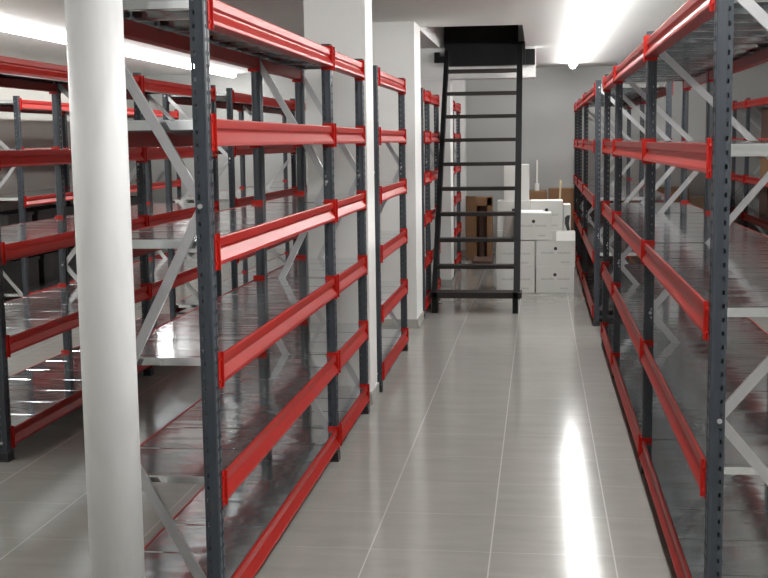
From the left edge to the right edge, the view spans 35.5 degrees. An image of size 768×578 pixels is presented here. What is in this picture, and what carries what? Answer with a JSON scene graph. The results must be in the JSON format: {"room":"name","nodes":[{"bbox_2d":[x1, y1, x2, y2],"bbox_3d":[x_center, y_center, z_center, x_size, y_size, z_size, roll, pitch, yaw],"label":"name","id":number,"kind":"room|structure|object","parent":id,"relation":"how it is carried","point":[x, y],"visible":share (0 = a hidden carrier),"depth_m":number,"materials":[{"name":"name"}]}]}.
{"room":"warehouse","nodes":[
{"label":"warehouse","id":0,"kind":"room"},
{"bbox_2d":[0,87,73,211],"bbox_3d":[-5.064,-0.609,7.998,0.100,2.600,19.800,0,7,7],"label":"wall","id":1,"kind":"structure","parent":0,"point":[36,129],"depth_m":14.26,"materials":[{"name":"beige paint"}]},
{"bbox_2d":[303,0,376,391],"bbox_3d":[-0.262,-0.601,7.396,0.370,2.600,0.300,0,7,7],"label":"pillar","id":2,"kind":"structure","parent":0,"point":[346,25],"depth_m":7.23,"materials":[{"name":"white paint"}]},
{"bbox_2d":[369,382,378,404],"bbox_3d":[-0.245,0.653,7.544,0.394,0.075,0.312,0,7,7],"label":"baseboard","id":3,"kind":"structure","parent":2,"relation":"attached to","point":[374,393],"depth_m":7.45,"materials":[{"name":"grey tile"}]},
{"bbox_2d":[0,254,767,577],"bbox_3d":[0.061,0.742,7.501,10.400,0.100,19.800,0,7,7],"label":"floor","id":4,"kind":"structure","parent":0,"point":[500,444],"depth_m":5.89,"materials":[{"name":"grey tile"}]},
{"bbox_2d":[0,96,181,301],"bbox_3d":[-3.500,-1.150,14.332,0.657,2.090,5.280,0,7,7],"label":"shelving rack","id":5,"kind":"object","parent":4,"relation":"on","point":[17,105],"visible":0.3,"depth_m":12.22,"materials":[{"name":"metal"}]},
{"bbox_2d":[0,211,33,226],"bbox_3d":[-3.864,-0.622,12.209,0.392,0.300,0.592,0,7,7],"label":"crate","id":6,"kind":"object","parent":5,"relation":"on","point":[7,218],"visible":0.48,"depth_m":12.05,"materials":[{"name":"black plastic"}]},
{"bbox_2d":[3,256,39,290],"bbox_3d":[-3.845,-0.164,12.366,0.392,0.300,0.592,0,7,7],"label":"crate","id":7,"kind":"object","parent":5,"relation":"on","point":[13,269],"visible":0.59,"depth_m":12.15,"materials":[{"name":"black plastic"}]},
{"bbox_2d":[3,208,56,221],"bbox_3d":[-3.775,-0.707,12.898,0.392,0.300,0.592,0,7,7],"label":"crate","id":8,"kind":"object","parent":5,"relation":"on","point":[39,213],"visible":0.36,"depth_m":12.81,"materials":[{"name":"black plastic"}]},
{"bbox_2d":[33,250,59,282],"bbox_3d":[-3.756,-0.249,13.055,0.392,0.300,0.592,0,7,7],"label":"crate","id":9,"kind":"object","parent":5,"relation":"on","point":[48,263],"visible":0.3,"depth_m":12.89,"materials":[{"name":"black plastic"}]},
{"bbox_2d":[30,204,73,215],"bbox_3d":[-3.685,-0.793,13.587,0.392,0.300,0.592,0,7,7],"label":"crate","id":10,"kind":"object","parent":5,"relation":"on","point":[69,207],"visible":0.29,"depth_m":13.47,"materials":[{"name":"black plastic"}]},
{"bbox_2d":[68,246,76,275],"bbox_3d":[-3.666,-0.335,13.743,0.392,0.300,0.592,0,7,7],"label":"crate","id":11,"kind":"object","parent":5,"relation":"on","point":[72,263],"visible":0.15,"depth_m":13.56,"materials":[{"name":"black plastic"}]},
{"bbox_2d":[130,196,137,205],"bbox_3d":[-3.417,-1.050,15.654,0.392,0.300,0.592,0,7,7],"label":"crate","id":12,"kind":"object","parent":5,"relation":"on","point":[133,199],"visible":0.04,"depth_m":15.59,"materials":[{"name":"black plastic"}]},
{"bbox_2d":[65,0,144,577],"bbox_3d":[-0.803,-0.109,3.443,0.158,2.600,0.158,0,7,7],"label":"round column","id":13,"kind":"structure","parent":4,"relation":"on","point":[94,28],"depth_m":3.39,"materials":[{"name":"white paint"}]},
{"bbox_2d":[0,56,221,461],"bbox_3d":[-1.978,-0.412,8.140,0.657,2.090,4.260,0,7,7],"label":"shelving rack","id":14,"kind":"object","parent":4,"relation":"on","point":[35,397],"visible":0.62,"depth_m":7.37,"materials":[{"name":"metal"}]},
{"bbox_2d":[162,88,308,313],"bbox_3d":[-1.319,-1.045,13.229,0.657,2.090,5.120,0,7,7],"label":"shelving rack","id":15,"kind":"object","parent":4,"relation":"on","point":[230,100],"visible":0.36,"depth_m":11.34,"materials":[{"name":"metal"}]},
{"bbox_2d":[123,0,369,577],"bbox_3d":[-0.515,-0.091,5.420,0.424,2.075,3.380,0,7,7],"label":"shelving rack","id":16,"kind":"object","parent":4,"relation":"on","point":[272,412],"visible":0.86,"depth_m":4.63,"materials":[{"name":"metal"}]},
{"bbox_2d":[373,65,408,391],"bbox_3d":[-0.131,-0.463,8.413,0.432,2.075,1.600,0,7,7],"label":"shelving rack","id":17,"kind":"object","parent":4,"relation":"on","point":[390,342],"visible":0.41,"depth_m":8.43,"materials":[{"name":"metal"}]},
{"bbox_2d":[421,88,440,317],"bbox_3d":[0.266,-0.868,11.669,0.432,2.075,1.730,0,7,7],"label":"shelving rack","id":18,"kind":"object","parent":4,"relation":"on","point":[428,174],"visible":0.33,"depth_m":11.39,"materials":[{"name":"metal"}]},
{"bbox_2d":[453,100,461,274],"bbox_3d":[0.668,-1.229,14.569,0.432,2.075,1.830,0,7,7],"label":"shelving rack","id":19,"kind":"object","parent":4,"relation":"on","point":[456,106],"visible":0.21,"depth_m":15.27,"materials":[{"name":"metal"}]},
{"bbox_2d":[430,44,522,313],"bbox_3d":[0.961,-1.183,11.991,0.854,2.603,1.938,0,7,7],"label":"ladder","id":20,"kind":"object","parent":4,"relation":"on","point":[515,294],"visible":1,"depth_m":11.75,"materials":[{"name":"black metal"}]},
{"bbox_2d":[466,196,492,259],"bbox_3d":[1.295,-0.839,16.314,0.350,0.860,0.438,0,7,7],"label":"carton","id":21,"kind":"object","parent":4,"relation":"on","point":[473,203],"visible":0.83,"depth_m":16.16,"materials":[{"name":"brown cardboard"}]},
{"bbox_2d":[479,206,486,256],"bbox_3d":[1.364,-0.803,16.335,0.150,0.780,0.100,0,7,7],"label":"roll","id":22,"kind":"object","parent":21,"relation":"in","point":[482,219],"visible":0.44,"depth_m":16.29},
{"bbox_2d":[472,257,493,263],"bbox_3d":[1.264,-0.336,15.339,0.250,0.100,0.600,0,7,7],"label":"carton","id":23,"kind":"object","parent":4,"relation":"on","point":[476,260],"visible":0.63,"depth_m":15.13,"materials":[{"name":"brown cardboard"}]},
{"bbox_2d":[497,267,534,292],"bbox_3d":[1.408,-0.113,12.808,0.402,0.269,0.301,0,7,7],"label":"carton","id":24,"kind":"object","parent":4,"relation":"on","point":[505,277],"visible":0.77,"depth_m":12.66,"materials":[{"name":"white cardboard"}]},
{"bbox_2d":[496,240,534,266],"bbox_3d":[1.403,-0.383,12.775,0.406,0.273,0.301,0,7,7],"label":"carton","id":25,"kind":"object","parent":24,"relation":"on","point":[504,250],"visible":0.7,"depth_m":12.63,"materials":[{"name":"white cardboard"}]},
{"bbox_2d":[505,216,513,236],"bbox_3d":[1.375,-0.671,12.878,0.150,0.270,0.006,0,7,7],"label":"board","id":26,"kind":"object","parent":25,"relation":"on","point":[509,220],"visible":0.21,"depth_m":12.88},
{"bbox_2d":[504,252,529,254],"bbox_3d":[1.384,-0.374,12.626,0.294,0.022,0.001,0,7,7],"label":"print","id":27,"kind":"object","parent":25,"relation":"attached to","point":[505,253],"depth_m":12.63},
{"bbox_2d":[521,210,550,239],"bbox_3d":[1.584,-0.684,12.714,0.373,0.309,0.281,0,7,7],"label":"carton","id":28,"kind":"object","parent":25,"relation":"on","point":[535,224],"visible":0.88,"depth_m":12.57,"materials":[{"name":"white cardboard"}]},
{"bbox_2d":[523,225,545,226],"bbox_3d":[1.566,-0.664,12.576,0.267,0.022,0.001,0,7,7],"label":"print","id":29,"kind":"object","parent":28,"relation":"attached to","point":[523,225],"depth_m":12.58},
{"bbox_2d":[535,259,535,288],"bbox_3d":[1.776,-0.181,13.128,0.348,0.316,0.340,0,7,7],"label":"carton","id":30,"kind":"object","parent":4,"relation":"on","point":[535,259],"visible":0.02,"depth_m":12.98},
{"bbox_2d":[535,230,562,258],"bbox_3d":[1.771,-0.495,13.090,0.348,0.315,0.340,0,7,7],"label":"carton","id":31,"kind":"object","parent":30,"relation":"on","point":[553,232],"visible":0.09,"depth_m":12.90,"materials":[{"name":"white cardboard"}]},
{"bbox_2d":[530,199,562,229],"bbox_3d":[1.767,-0.810,13.050,0.348,0.315,0.341,0,7,7],"label":"carton","id":32,"kind":"object","parent":31,"relation":"on","point":[555,206],"visible":0.63,"depth_m":12.88,"materials":[{"name":"white cardboard"}]},
{"bbox_2d":[529,190,546,199],"bbox_3d":[1.998,-0.905,16.596,0.500,0.903,0.500,0,7,7],"label":"carton","id":33,"kind":"object","parent":4,"relation":"on","point":[541,194],"visible":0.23,"depth_m":16.29,"materials":[{"name":"brown cardboard"}]},
{"bbox_2d":[535,160,538,190],"bbox_3d":[2.110,-1.567,16.550,0.062,0.420,0.064,0,7,7],"label":"bottle","id":34,"kind":"object","parent":33,"relation":"on","point":[536,183],"visible":1,"depth_m":16.54,"materials":[{"name":"white plastic"}]},
{"bbox_2d":[536,267,573,292],"bbox_3d":[1.815,-0.115,12.755,0.398,0.275,0.301,0,7,7],"label":"carton","id":35,"kind":"object","parent":4,"relation":"on","point":[548,279],"visible":0.96,"depth_m":12.61,"materials":[{"name":"white cardboard"}]},
{"bbox_2d":[536,231,574,266],"bbox_3d":[1.815,-0.436,12.715,0.408,0.369,0.301,0,7,7],"label":"carton","id":36,"kind":"object","parent":35,"relation":"on","point":[559,251],"visible":0.98,"depth_m":12.57,"materials":[{"name":"white cardboard"}]},
{"bbox_2d":[541,252,569,253],"bbox_3d":[1.797,-0.380,12.572,0.294,0.022,0.001,0,7,7],"label":"print","id":37,"kind":"object","parent":36,"relation":"attached to","point":[541,252],"depth_m":12.57},
{"bbox_2d":[559,180,561,198],"bbox_3d":[2.356,-0.931,16.165,0.030,1.057,0.284,2,7,19],"label":"wooden stick","id":38,"kind":"object","parent":4,"relation":"on","point":[560,180],"visible":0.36,"depth_m":16.19,"materials":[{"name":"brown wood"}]},
{"bbox_2d":[548,187,577,243],"bbox_3d":[2.480,-0.932,16.637,0.395,0.933,0.350,0,7,7],"label":"carton","id":39,"kind":"object","parent":4,"relation":"on","point":[567,194],"visible":0.32,"depth_m":16.43,"materials":[{"name":"brown cardboard"}]},
{"bbox_2d":[563,203,570,230],"bbox_3d":[1.996,-0.477,13.107,0.077,0.903,0.332,0,7,7],"label":"carton","id":40,"kind":"object","parent":4,"relation":"on","point":[566,206],"visible":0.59,"depth_m":12.91,"materials":[{"name":"white cardboard"}]},
{"bbox_2d":[565,215,569,230],"bbox_3d":[1.974,-0.709,12.914,0.055,0.170,0.002,0,7,7],"label":"print","id":41,"kind":"object","parent":40,"relation":"attached to","point":[567,217],"depth_m":12.91},
{"bbox_2d":[580,195,612,245],"bbox_3d":[2.929,-0.906,16.582,0.450,0.883,0.350,0,7,7],"label":"carton","id":42,"kind":"object","parent":4,"relation":"on","point":[589,203],"visible":0.02,"depth_m":16.39,"materials":[{"name":"brown cardboard"}]},
{"bbox_2d":[573,80,672,325],"bbox_3d":[2.497,-1.091,13.181,0.657,2.090,6.130,0,7,7],"label":"shelving rack","id":43,"kind":"object","parent":4,"relation":"on","point":[589,256],"visible":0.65,"depth_m":12.04,"materials":[{"name":"metal"}]},
{"bbox_2d":[622,200,638,202],"bbox_3d":[3.390,-0.930,16.519,0.420,0.933,0.350,0,7,7],"label":"carton","id":44,"kind":"object","parent":4,"relation":"on","point":[631,201],"visible":0.02,"depth_m":16.31,"materials":[{"name":"brown cardboard"}]},
{"bbox_2d":[655,187,688,202],"bbox_3d":[3.864,-0.917,16.367,0.500,0.933,0.530,0,7,7],"label":"carton","id":45,"kind":"object","parent":4,"relation":"on","point":[660,189],"visible":0.09,"depth_m":16.06,"materials":[{"name":"brown cardboard"}]},
{"bbox_2d":[601,0,767,577],"bbox_3d":[1.639,-0.244,6.366,0.657,2.090,5.990,0,7,7],"label":"shelving rack","id":46,"kind":"object","parent":4,"relation":"on","point":[688,360],"visible":1,"depth_m":4.93,"materials":[{"name":"metal"}]},
{"bbox_2d":[689,196,703,208],"bbox_3d":[4.356,-0.852,16.312,0.450,0.803,0.530,0,7,7],"label":"carton","id":47,"kind":"object","parent":4,"relation":"on","point":[698,201],"visible":0.14,"depth_m":16.03,"materials":[{"name":"brown cardboard"}]},
{"bbox_2d":[730,97,767,235],"bbox_3d":[4.714,-1.187,13.719,0.657,2.090,5.380,0,7,7],"label":"shelving rack","id":48,"kind":"object","parent":4,"relation":"on","point":[751,214],"visible":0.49,"depth_m":15.33,"materials":[{"name":"metal"}]},
{"bbox_2d":[759,187,767,215],"bbox_3d":[4.913,-1.113,14.942,0.375,0.373,0.500,0,7,7],"label":"carton","id":49,"kind":"object","parent":48,"relation":"on","point":[763,198],"visible":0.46,"depth_m":14.93,"materials":[{"name":"brown cardboard"}]},
{"bbox_2d":[760,158,767,175],"bbox_3d":[4.907,-1.570,14.886,0.375,0.343,0.500,0,7,7],"label":"carton","id":50,"kind":"object","parent":48,"relation":"on","point":[763,161],"visible":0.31,"depth_m":14.94,"materials":[{"name":"brown cardboard"}]},
{"bbox_2d":[761,107,767,137],"bbox_3d":[4.900,-2.055,14.827,0.375,0.373,0.500,0,7,7],"label":"carton","id":51,"kind":"object","parent":48,"relation":"on","point":[764,117],"visible":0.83,"depth_m":14.88,"materials":[{"name":"cardboard"}]},
{"bbox_3d":[1.425,-0.182,13.173,0.350,0.316,0.340,0,7,7],"label":"carton","id":52,"kind":"object","parent":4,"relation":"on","visible":0},
{"bbox_2d":[497,230,504,236],"bbox_3d":[1.421,-0.496,13.135,0.350,0.315,0.340,0,7,7],"label":"carton","id":53,"kind":"object","parent":52,"relation":"on","point":[500,233],"visible":0.12,"depth_m":12.97,"materials":[{"name":"white cardboard"}]},
{"bbox_2d":[497,199,529,229],"bbox_3d":[1.417,-0.810,13.096,0.350,0.315,0.341,0,7,7],"label":"carton","id":54,"kind":"object","parent":53,"relation":"on","point":[502,205],"visible":0.24,"depth_m":12.93,"materials":[{"name":"white cardboard"}]},
{"bbox_2d":[504,164,528,200],"bbox_3d":[1.442,-1.161,13.044,0.268,0.388,0.270,0,7,7],"label":"carton","id":55,"kind":"object","parent":54,"relation":"on","point":[509,171],"visible":0.61,"depth_m":12.91,"materials":[{"name":"white cardboard"}]},
{"bbox_2d":[0,0,767,75],"bbox_3d":[0.024,-2.012,7.163,10.400,0.250,19.800,0,7,7],"label":"ceiling","id":56,"kind":"structure","parent":0,"point":[554,27],"depth_m":10.12,"materials":[{"name":"paint"}]},
{"bbox_2d":[0,20,66,43],"bbox_3d":[-2.873,-2.144,9.887,0.359,0.073,2.053,0,7,7],"label":"ceiling light","id":57,"kind":"object","parent":56,"relation":"attached to","point":[13,28],"depth_m":10.16,"materials":[{"name":"white plastic"}]},
{"bbox_2d":[124,48,190,68],"bbox_3d":[-2.448,-2.551,13.160,0.355,0.073,3.196,0,7,7],"label":"ceiling light","id":58,"kind":"object","parent":56,"relation":"attached to","point":[128,52],"depth_m":13.45,"materials":[{"name":"white plastic"}]},
{"bbox_2d":[210,67,235,77],"bbox_3d":[-2.113,-2.873,15.745,0.358,0.073,2.267,0,7,7],"label":"ceiling light","id":59,"kind":"object","parent":56,"relation":"attached to","point":[213,70],"depth_m":16.26,"materials":[{"name":"white plastic"}]},
{"bbox_2d":[420,46,535,79],"bbox_3d":[1.010,-2.465,13.126,1.285,0.330,0.300,0,7,7],"label":"trim","id":60,"kind":"structure","parent":56,"relation":"attached to","point":[429,69],"depth_m":13.02,"materials":[{"name":"white paint"}]},
{"bbox_2d":[434,41,534,66],"bbox_3d":[1.081,-2.527,12.909,1.080,0.245,0.085,0,7,7],"label":"support beam","id":61,"kind":"structure","parent":56,"relation":"attached to","point":[474,53],"depth_m":12.87,"materials":[{"name":"black metal"}]},
{"bbox_2d":[569,0,608,68],"bbox_3d":[1.478,-1.972,7.996,0.102,0.072,16.000,0,7,7],"label":"ceiling light","id":62,"kind":"object","parent":56,"relation":"attached to","point":[597,8],"visible":1,"depth_m":10.34,"materials":[{"name":"white plastic"}]},
{"bbox_2d":[372,21,422,318],"bbox_3d":[0.127,-0.986,10.489,0.355,2.600,0.520,0,7,7],"label":"pillar","id":63,"kind":"structure","parent":0,"point":[396,45],"depth_m":10.22,"materials":[{"name":"white paint"}]},
{"bbox_2d":[382,311,423,327],"bbox_3d":[0.143,0.268,10.636,0.379,0.075,0.532,0,7,7],"label":"baseboard","id":64,"kind":"structure","parent":63,"relation":"attached to","point":[388,323],"depth_m":10.38,"materials":[{"name":"grey tile"}]},
{"bbox_2d":[421,79,453,279],"bbox_3d":[0.578,-1.181,13.393,0.365,2.270,0.400,0,7,7],"label":"pillar","id":65,"kind":"structure","parent":0,"point":[435,86],"depth_m":13.21,"materials":[{"name":"white paint"}]},
{"bbox_2d":[441,276,454,285],"bbox_3d":[0.592,-0.091,13.520,0.389,0.075,0.412,0,7,7],"label":"baseboard","id":66,"kind":"structure","parent":65,"relation":"attached to","point":[443,282],"depth_m":13.30,"materials":[{"name":"grey tile"}]},
{"bbox_2d":[126,63,767,248],"bbox_3d":[1.300,-1.804,17.032,10.200,2.600,0.100,0,7,7],"label":"wall","id":67,"kind":"structure","parent":0,"point":[549,99],"depth_m":16.82,"materials":[{"name":"grey paint"}]},
{"bbox_2d":[267,248,495,253],"bbox_3d":[1.316,-0.544,17.129,10.188,0.075,0.012,0,7,7],"label":"baseboard","id":68,"kind":"structure","parent":67,"relation":"attached to","point":[279,251],"depth_m":17.49,"materials":[{"name":"grey tile"}]},
{"bbox_2d":[452,80,465,249],"bbox_3d":[0.962,-1.780,16.875,0.370,2.600,0.300,0,7,7],"label":"pillar","id":69,"kind":"structure","parent":0,"point":[458,85],"depth_m":16.71,"materials":[{"name":"white paint"}]},
{"bbox_3d":[0.914,-3.185,11.784,1.085,0.930,2.850,0,7,7],"label":"wall","id":70,"kind":"structure","parent":0,"visible":0},
{"bbox_2d":[444,25,517,47],"bbox_3d":[1.058,-3.063,13.112,0.810,0.860,0.030,0,7,7],"label":"panel","id":71,"kind":"object","parent":70,"relation":"attached to","point":[493,33],"visible":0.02,"depth_m":13.13,"materials":[{"name":"black metal"}]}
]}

